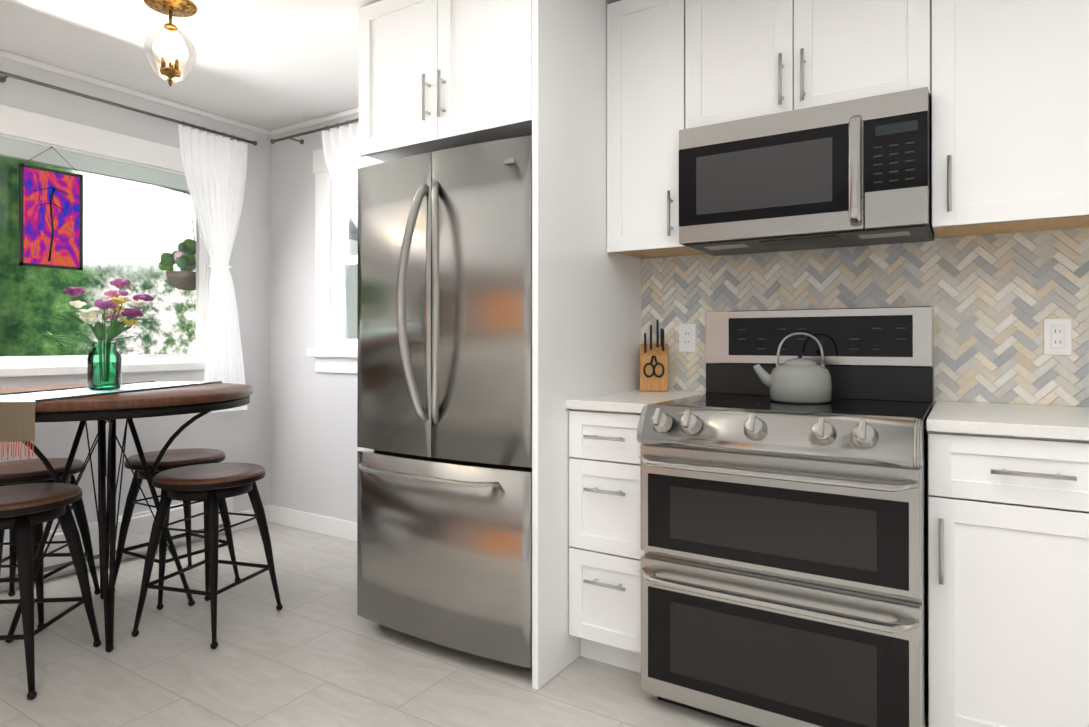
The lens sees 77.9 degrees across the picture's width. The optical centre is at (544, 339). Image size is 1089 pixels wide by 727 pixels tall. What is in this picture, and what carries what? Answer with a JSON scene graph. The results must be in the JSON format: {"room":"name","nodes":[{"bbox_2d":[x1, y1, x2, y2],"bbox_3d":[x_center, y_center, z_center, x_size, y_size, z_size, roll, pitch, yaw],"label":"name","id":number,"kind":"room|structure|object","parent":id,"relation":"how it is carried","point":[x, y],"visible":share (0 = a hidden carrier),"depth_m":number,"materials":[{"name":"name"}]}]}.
{"room":"kitchen","nodes":[
{"label":"kitchen","id":0,"kind":"room"},
{"bbox_2d":[0,57,270,539],"bbox_3d":[-3.003,-0.084,2.198,0.120,2.410,4.720,0,0,32],"label":"wall","id":1,"kind":"structure","parent":0,"point":[240,436],"depth_m":3.69,"materials":[{"name":"paint"}]},
{"bbox_2d":[0,104,211,387],"bbox_3d":[-2.423,-0.387,3.046,0.160,1.310,2.100,0,0,32],"label":"window","id":2,"kind":"structure","parent":1,"relation":"in","point":[26,135],"depth_m":3.35,"materials":[{"name":"white"}]},
{"bbox_2d":[19,147,82,270],"bbox_3d":[-2.301,-0.616,3.143,0.026,0.568,0.255,0,0,32],"label":"art","id":3,"kind":"object","parent":2,"relation":"hanging from","point":[50,218],"visible":1,"depth_m":3.13,"materials":[{"name":"multicoloured plastic"}]},
{"bbox_2d":[0,497,232,586],"bbox_3d":[-2.422,0.993,2.943,0.065,0.190,2.265,0,0,32],"label":"baseboard heater","id":4,"kind":"object","parent":1,"relation":"attached to","point":[140,528],"visible":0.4,"depth_m":3.42,"materials":[{"name":"white metal"}]},
{"bbox_2d":[0,71,257,145],"bbox_3d":[-2.395,-1.162,2.962,0.098,0.032,2.483,0,0,32],"label":"rail","id":5,"kind":"object","parent":1,"relation":"attached to","point":[7,75],"visible":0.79,"depth_m":3.31,"materials":[{"name":"grey metal"}]},
{"bbox_2d":[178,121,247,412],"bbox_3d":[-1.845,-0.382,3.768,0.069,1.584,0.420,0,0,32],"label":"curtain","id":6,"kind":"object","parent":5,"relation":"hanging from","point":[215,168],"visible":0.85,"depth_m":3.79,"materials":[{"name":"white fabric"}]},
{"bbox_2d":[0,50,267,134],"bbox_3d":[-2.908,-1.274,2.218,0.021,0.030,4.590,0,0,32],"label":"crown molding","id":7,"kind":"structure","parent":1,"relation":"attached to","point":[74,75],"depth_m":3.42,"materials":[{"name":"white wood"}]},
{"bbox_2d":[0,505,269,591],"bbox_3d":[-2.911,1.068,2.214,0.014,0.105,4.590,0,0,32],"label":"baseboard","id":8,"kind":"structure","parent":1,"relation":"attached to","point":[240,518],"depth_m":3.93,"materials":[{"name":"white wood"}]},
{"bbox_2d":[159,186,357,240],"bbox_3d":[-3.008,-1.123,2.590,0.297,0.705,6.489,0,0,32],"label":"eave","id":9,"kind":"object","parent":1,"relation":"attached to","point":[355,236],"depth_m":5.00,"materials":[{"name":"white paint"}]},
{"bbox_2d":[158,191,195,290],"bbox_3d":[-2.130,-0.618,3.994,0.278,0.658,0.270,0,0,32],"label":"hanging basket","id":10,"kind":"object","parent":9,"relation":"hanging from","point":[187,269],"depth_m":3.93,"materials":[{"name":"brown"}]},
{"bbox_2d":[0,0,620,130],"bbox_3d":[-0.380,-1.344,0.624,6.240,0.100,4.840,0,0,32],"label":"ceiling","id":11,"kind":"structure","parent":0,"point":[269,65],"depth_m":2.99,"materials":[{"name":"paint"}]},
{"bbox_2d":[143,0,196,86],"bbox_3d":[-1.437,-1.129,2.587,0.182,0.318,0.182,0,0,32],"label":"ceiling light","id":12,"kind":"object","parent":11,"relation":"hanging from","point":[170,47],"visible":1,"depth_m":2.58,"materials":[{"name":"glass"}]},
{"bbox_2d":[0,522,746,726],"bbox_3d":[-0.380,1.166,0.617,6.240,0.100,4.840,0,0,32],"label":"floor","id":13,"kind":"structure","parent":0,"point":[316,650],"depth_m":2.29,"materials":[{"name":"tile"}]},
{"bbox_2d":[0,458,99,627],"bbox_3d":[-2.134,0.822,2.770,0.398,0.600,0.398,0,0,-5],"label":"stool","id":14,"kind":"object","parent":13,"relation":"on","point":[24,471],"visible":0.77,"depth_m":2.79,"materials":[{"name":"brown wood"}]},
{"bbox_2d":[0,483,101,699],"bbox_3d":[-1.792,0.821,2.257,0.398,0.600,0.398,0,0,-5],"label":"stool","id":15,"kind":"object","parent":13,"relation":"on","point":[24,508],"visible":1,"depth_m":2.22,"materials":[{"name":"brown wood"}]},
{"bbox_2d":[0,383,252,651],"bbox_3d":[-1.730,0.662,2.660,1.060,0.920,1.060,0,0,32],"label":"table","id":16,"kind":"object","parent":13,"relation":"on","point":[203,399],"visible":0.88,"depth_m":2.52,"materials":[{"name":"brown wood"}]},
{"bbox_2d":[0,381,221,459],"bbox_3d":[-1.731,0.288,2.662,0.347,0.188,1.095,0,0,6],"label":"table runner","id":17,"kind":"object","parent":16,"relation":"on","point":[17,416],"visible":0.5,"depth_m":2.14,"materials":[{"name":"fabric"}]},
{"bbox_2d":[43,278,153,389],"bbox_3d":[-1.734,-0.022,2.640,0.302,0.436,0.345,0,0,32],"label":"vase","id":18,"kind":"object","parent":17,"relation":"on","point":[133,316],"visible":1,"depth_m":2.62,"materials":[{"name":"green glass"}]},
{"bbox_2d":[115,448,239,609],"bbox_3d":[-1.662,0.823,3.040,0.402,0.600,0.403,0,0,32],"label":"stool","id":19,"kind":"object","parent":13,"relation":"on","point":[173,458],"visible":0.62,"depth_m":2.98,"materials":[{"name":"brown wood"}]},
{"bbox_2d":[131,462,282,648],"bbox_3d":[-1.320,0.822,2.663,0.399,0.600,0.399,0,0,18],"label":"stool","id":20,"kind":"object","parent":13,"relation":"on","point":[210,485],"visible":1,"depth_m":2.56,"materials":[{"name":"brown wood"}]},
{"bbox_2d":[357,135,531,668],"bbox_3d":[-0.209,0.231,2.671,0.805,1.782,0.875,0,0,32],"label":"fridge","id":21,"kind":"object","parent":13,"relation":"on","point":[444,424],"visible":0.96,"depth_m":2.33,"materials":[{"name":"grey metal"}]},
{"bbox_2d":[532,0,641,689],"bbox_3d":[0.185,-0.083,2.503,0.023,2.408,0.809,0,0,32],"label":"panel","id":22,"kind":"object","parent":13,"relation":"on","point":[586,314],"visible":0.5,"depth_m":2.30,"materials":[{"name":"white wood"}]},
{"bbox_2d":[566,389,705,672],"bbox_3d":[0.367,0.664,2.476,0.310,0.914,0.657,0,0,32],"label":"base cabinet","id":23,"kind":"object","parent":13,"relation":"on","point":[606,552],"visible":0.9,"depth_m":2.25,"materials":[{"name":"white wood"}]},
{"bbox_2d":[640,319,667,390],"bbox_3d":[0.441,0.064,2.713,0.112,0.286,0.116,0,0,10],"label":"knife block","id":24,"kind":"object","parent":23,"relation":"on","point":[653,367],"visible":1,"depth_m":2.68,"materials":[{"name":"brown wood"}]},
{"bbox_2d":[636,306,933,726],"bbox_3d":[0.777,0.506,2.122,0.752,1.228,0.783,0,0,32],"label":"stove","id":25,"kind":"object","parent":13,"relation":"on","point":[783,570],"visible":1,"depth_m":1.86,"materials":[{"name":"silver metal"}]},
{"bbox_2d":[753,332,831,403],"bbox_3d":[0.823,0.090,2.226,0.237,0.227,0.194,0,0,32],"label":"kettle","id":26,"kind":"object","parent":25,"relation":"on","point":[799,379],"visible":1,"depth_m":2.15,"materials":[{"name":"grey metal"}]},
{"bbox_2d":[928,433,1088,726],"bbox_3d":[1.365,0.678,1.871,0.496,0.884,0.618,0,0,32],"label":"base cabinet","id":27,"kind":"object","parent":13,"relation":"on","point":[1008,565],"depth_m":1.65,"materials":[{"name":"white wood"}]},
{"bbox_2d":[926,401,1088,440],"bbox_3d":[1.762,0.220,1.612,1.448,0.030,0.635,0,0,32],"label":"countertop","id":28,"kind":"structure","parent":27,"relation":"on","point":[1040,422],"depth_m":1.72,"materials":[{"name":"white stone"}]},
{"bbox_2d":[270,114,1079,521],"bbox_3d":[0.876,-0.083,2.618,6.240,2.410,0.120,0,0,32],"label":"wall","id":29,"kind":"structure","parent":0,"point":[314,448],"depth_m":4.01,"materials":[{"name":"paint"}]},
{"bbox_2d":[270,505,356,541],"bbox_3d":[-1.008,1.072,3.720,1.606,0.105,0.014,0,0,32],"label":"baseboard","id":30,"kind":"structure","parent":29,"relation":"attached to","point":[331,526],"depth_m":3.92,"materials":[{"name":"white"}]},
{"bbox_2d":[268,107,358,135],"bbox_3d":[-1.005,-1.270,3.715,1.590,0.030,0.029,0,0,32],"label":"crown molding","id":31,"kind":"structure","parent":29,"relation":"attached to","point":[354,111],"depth_m":3.92,"materials":[{"name":"white wood"}]},
{"bbox_2d":[270,118,358,143],"bbox_3d":[-1.029,-1.175,3.680,1.353,0.032,0.113,0,0,32],"label":"rail","id":32,"kind":"object","parent":29,"relation":"attached to","point":[291,137],"visible":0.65,"depth_m":3.82,"materials":[{"name":"grey metal"}]},
{"bbox_2d":[322,117,383,228],"bbox_3d":[-0.979,-0.432,3.596,0.620,1.514,0.069,0,0,32],"label":"curtain","id":33,"kind":"object","parent":32,"relation":"hanging from","point":[345,161],"visible":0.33,"depth_m":3.66,"materials":[{"name":"white fabric"}]},
{"bbox_2d":[307,148,357,372],"bbox_3d":[-0.999,-0.455,3.751,0.790,1.290,0.160,0,0,32],"label":"window","id":34,"kind":"structure","parent":29,"relation":"in","point":[334,351],"depth_m":3.87,"materials":[{"name":"white"}]},
{"bbox_2d":[359,0,531,161],"bbox_3d":[-0.174,-0.991,2.709,0.800,0.570,0.847,0,0,32],"label":"upper cabinet","id":35,"kind":"object","parent":29,"relation":"attached to","point":[436,75],"visible":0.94,"depth_m":2.38,"materials":[{"name":"white wood"}]},
{"bbox_2d":[607,0,707,258],"bbox_3d":[0.444,-0.803,2.603,0.310,0.946,0.367,0,0,32],"label":"upper cabinet","id":36,"kind":"object","parent":29,"relation":"attached to","point":[645,81],"visible":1,"depth_m":2.49,"materials":[{"name":"white wood"}]},
{"bbox_2d":[685,0,930,128],"bbox_3d":[0.898,-1.002,2.318,0.760,0.550,0.367,0,0,32],"label":"upper cabinet","id":37,"kind":"object","parent":29,"relation":"attached to","point":[744,59],"visible":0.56,"depth_m":2.19,"materials":[{"name":"white wood"}]},
{"bbox_2d":[679,87,933,255],"bbox_3d":[0.877,-0.525,2.284,0.752,0.400,0.444,0,0,32],"label":"microwave","id":38,"kind":"object","parent":37,"relation":"attached to","point":[854,172],"visible":1,"depth_m":2.12,"materials":[{"name":"grey metal"}]},
{"bbox_2d":[641,227,1088,406],"bbox_3d":[1.476,-0.071,2.166,2.522,0.554,0.006,0,0,32],"label":"tile backsplash","id":39,"kind":"structure","parent":29,"relation":"attached to","point":[994,301],"depth_m":2.24,"materials":[{"name":"tile"}]},
{"bbox_2d":[679,324,695,351],"bbox_3d":[0.578,-0.006,2.723,0.070,0.114,0.007,0,0,32],"label":"electrical outlet","id":40,"kind":"object","parent":39,"relation":"attached to","point":[687,337],"visible":1,"depth_m":2.72,"materials":[{"name":"white plastic"}]},
{"bbox_2d":[1044,318,1071,354],"bbox_3d":[1.590,-0.008,2.086,0.070,0.114,0.007,0,0,32],"label":"electrical outlet","id":41,"kind":"object","parent":39,"relation":"attached to","point":[1057,336],"visible":1,"depth_m":2.08,"materials":[{"name":"white plastic"}]},
{"bbox_2d":[931,0,1088,237],"bbox_3d":[1.618,-0.805,1.865,0.939,0.946,0.367,0,0,32],"label":"upper cabinet","id":42,"kind":"object","parent":29,"relation":"attached to","point":[1009,116],"visible":1,"depth_m":1.90,"materials":[{"name":"white wood"}]},
{"label":"outside","id":43,"kind":"structure","parent":0,"visible":0},
{"bbox_2d":[346,239,357,338],"bbox_3d":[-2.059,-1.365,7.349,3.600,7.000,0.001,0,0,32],"label":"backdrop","id":44,"kind":"structure","parent":43,"point":[354,293],"depth_m":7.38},
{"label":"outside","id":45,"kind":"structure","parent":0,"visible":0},
{"bbox_2d":[0,156,195,356],"bbox_3d":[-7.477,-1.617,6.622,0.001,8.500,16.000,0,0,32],"label":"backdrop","id":46,"kind":"structure","parent":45,"point":[128,252],"depth_m":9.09,"materials":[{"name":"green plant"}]}
]}

